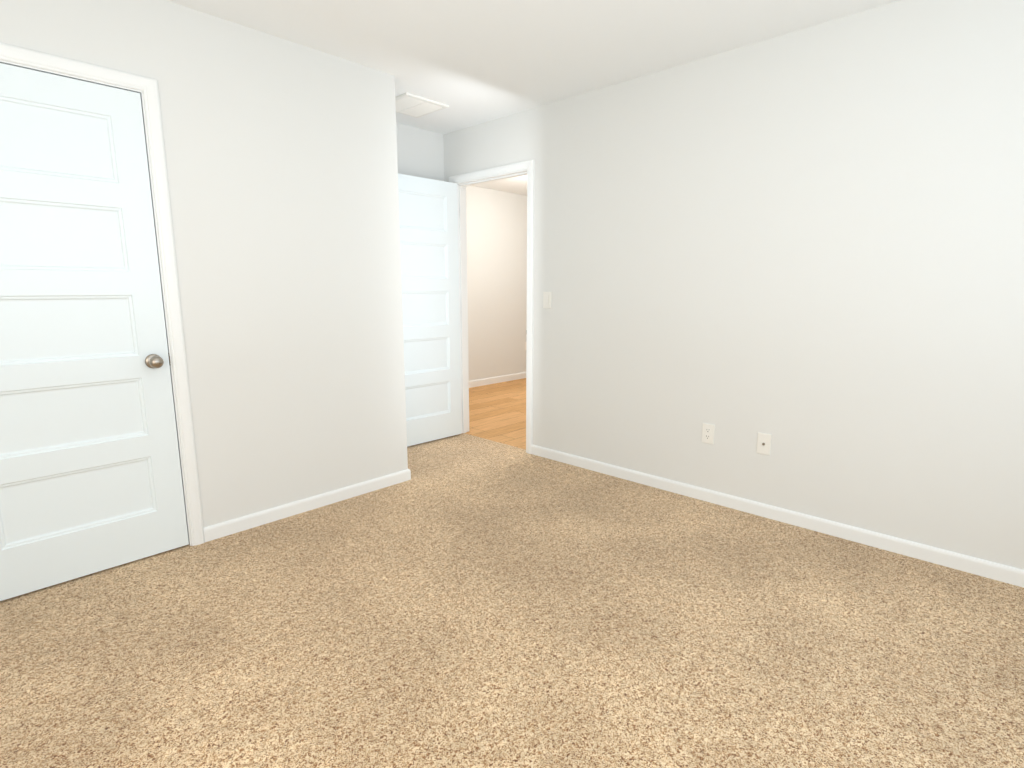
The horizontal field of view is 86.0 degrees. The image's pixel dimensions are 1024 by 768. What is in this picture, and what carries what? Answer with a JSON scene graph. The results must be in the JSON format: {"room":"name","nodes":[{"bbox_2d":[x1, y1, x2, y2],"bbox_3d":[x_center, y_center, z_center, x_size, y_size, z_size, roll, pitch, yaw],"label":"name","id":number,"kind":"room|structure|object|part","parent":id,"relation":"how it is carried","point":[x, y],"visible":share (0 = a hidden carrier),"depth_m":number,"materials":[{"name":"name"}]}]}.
{"room":"empty bedroom","nodes":[
{"label":"empty bedroom","id":0,"kind":"room"},
{"bbox_2d":[0,0,407,527],"bbox_3d":[-1.764,-0.394,2.329,0.115,2.440,3.045,9,13,43],"label":"wall","id":1,"kind":"structure","parent":0,"point":[284,158],"depth_m":2.80,"materials":[{"name":"white paint"}]},
{"bbox_2d":[0,63,188,600],"bbox_3d":[-1.838,-0.178,2.227,0.174,2.030,0.759,9,13,43],"label":"closet door","id":2,"kind":"structure","parent":1,"relation":"in","point":[90,476],"depth_m":2.26,"materials":[{"name":"white wood"}]},
{"bbox_3d":[-1.620,-0.105,2.474,0.174,0.065,0.065,9,13,43],"label":"knob","id":3,"kind":"part","parent":2,"relation":"part of","materials":[{"name":"silver metal"}]},
{"bbox_2d":[0,43,204,545],"bbox_3d":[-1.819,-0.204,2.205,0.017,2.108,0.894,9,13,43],"label":"trim","id":4,"kind":"structure","parent":1,"relation":"attached to","point":[147,86],"depth_m":2.42,"materials":[{"name":"white wood"}]},
{"bbox_2d":[203,469,410,541],"bbox_3d":[-1.090,0.666,3.145,0.012,0.072,1.239,9,13,43],"label":"baseboard","id":5,"kind":"structure","parent":1,"relation":"attached to","point":[226,528],"depth_m":3.05,"materials":[{"name":"white wood"}]},
{"bbox_2d":[400,124,443,180],"bbox_3d":[-1.977,-0.543,3.187,0.115,2.440,4.020,9,13,43],"label":"wall","id":6,"kind":"structure","parent":0,"point":[423,150],"depth_m":4.26,"materials":[{"name":"white paint"}]},
{"bbox_2d":[465,378,525,449],"bbox_3d":[1.961,0.386,5.310,6.170,0.120,4.086,9,13,43],"label":"floor","id":7,"kind":"structure","parent":0,"point":[497,411],"depth_m":5.56,"materials":[{"name":"brown wood"}]},
{"bbox_2d":[0,433,1023,767],"bbox_3d":[-0.878,0.903,2.343,6.170,0.120,4.196,9,13,43],"label":"floor","id":8,"kind":"structure","parent":0,"point":[464,601],"depth_m":1.93,"materials":[{"name":"beige carpet"}]},
{"bbox_2d":[167,0,899,195],"bbox_3d":[0.522,-1.874,3.367,6.170,0.120,8.280,9,13,43],"label":"ceiling","id":9,"kind":"structure","parent":0,"point":[469,63],"depth_m":2.68,"materials":[{"name":"white paint"}]},
{"bbox_2d":[395,92,448,117],"bbox_3d":[-0.670,-1.862,3.687,0.350,0.014,0.350,9,13,43],"label":"ceiling vent","id":10,"kind":"object","parent":9,"relation":"in","point":[412,105],"visible":0.75,"depth_m":3.66,"materials":[{"name":"white metal"}]},
{"bbox_2d":[444,0,1023,569],"bbox_3d":[0.570,-0.622,3.636,6.170,2.440,0.115,9,13,43],"label":"wall","id":11,"kind":"structure","parent":0,"point":[804,248],"depth_m":2.75,"materials":[{"name":"white paint"}]},
{"bbox_2d":[398,173,461,446],"bbox_3d":[-0.711,-0.534,4.251,0.174,2.032,0.762,10,14,44],"label":"entry door","id":12,"kind":"structure","parent":11,"relation":"in","point":[428,220],"depth_m":4.30,"materials":[{"name":"white wood"}]},
{"bbox_2d":[466,218,468,379],"bbox_3d":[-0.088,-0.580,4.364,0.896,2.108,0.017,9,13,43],"label":"door hinges","id":13,"kind":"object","parent":11,"relation":"attached to","point":[467,297],"depth_m":4.61,"materials":[{"name":"white metal"}]},
{"bbox_2d":[449,159,533,453],"bbox_3d":[-0.178,-0.564,4.269,0.896,2.108,0.017,9,13,43],"label":"door frame","id":14,"kind":"structure","parent":11,"relation":"attached to","point":[528,165],"depth_m":3.99,"materials":[{"name":"white wood"}]},
{"bbox_2d":[457,170,526,432],"bbox_3d":[-0.133,-0.550,4.320,0.806,2.063,0.115,9,13,43],"label":"trim","id":15,"kind":"structure","parent":11,"relation":"attached to","point":[462,246],"depth_m":4.55,"materials":[{"name":"white wood"}]},
{"bbox_2d":[469,372,525,387],"bbox_3d":[-0.211,-0.054,7.281,0.012,0.086,3.899,9,13,43],"label":"baseboard","id":16,"kind":"structure","parent":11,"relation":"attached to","point":[493,380],"depth_m":7.27,"materials":[{"name":"white wood"}]},
{"bbox_2d":[543,292,550,307],"bbox_3d":[0.245,-0.590,3.862,0.070,0.114,0.012,9,13,43],"label":"switch plate","id":17,"kind":"object","parent":11,"relation":"attached to","point":[546,299],"visible":1,"depth_m":3.86,"materials":[{"name":"white plastic"}]},
{"bbox_2d":[702,423,714,443],"bbox_3d":[1.131,0.287,3.171,0.070,0.114,0.008,9,13,43],"label":"duplex electrical outlet","id":18,"kind":"object","parent":11,"relation":"attached to","point":[708,433],"visible":1,"depth_m":3.17,"materials":[{"name":"white plastic"}]},
{"bbox_2d":[756,432,771,454],"bbox_3d":[1.354,0.324,2.958,0.070,0.114,0.016,9,13,43],"label":"outlet","id":19,"kind":"object","parent":11,"relation":"attached to","point":[763,443],"visible":1,"depth_m":2.96,"materials":[{"name":"white plastic"}]},
{"bbox_2d":[531,444,1023,587],"bbox_3d":[1.407,0.695,2.975,3.457,0.072,0.013,9,13,43],"label":"baseboard","id":20,"kind":"structure","parent":11,"relation":"attached to","point":[981,567],"depth_m":2.84,"materials":[{"name":"white wood"}]}
]}

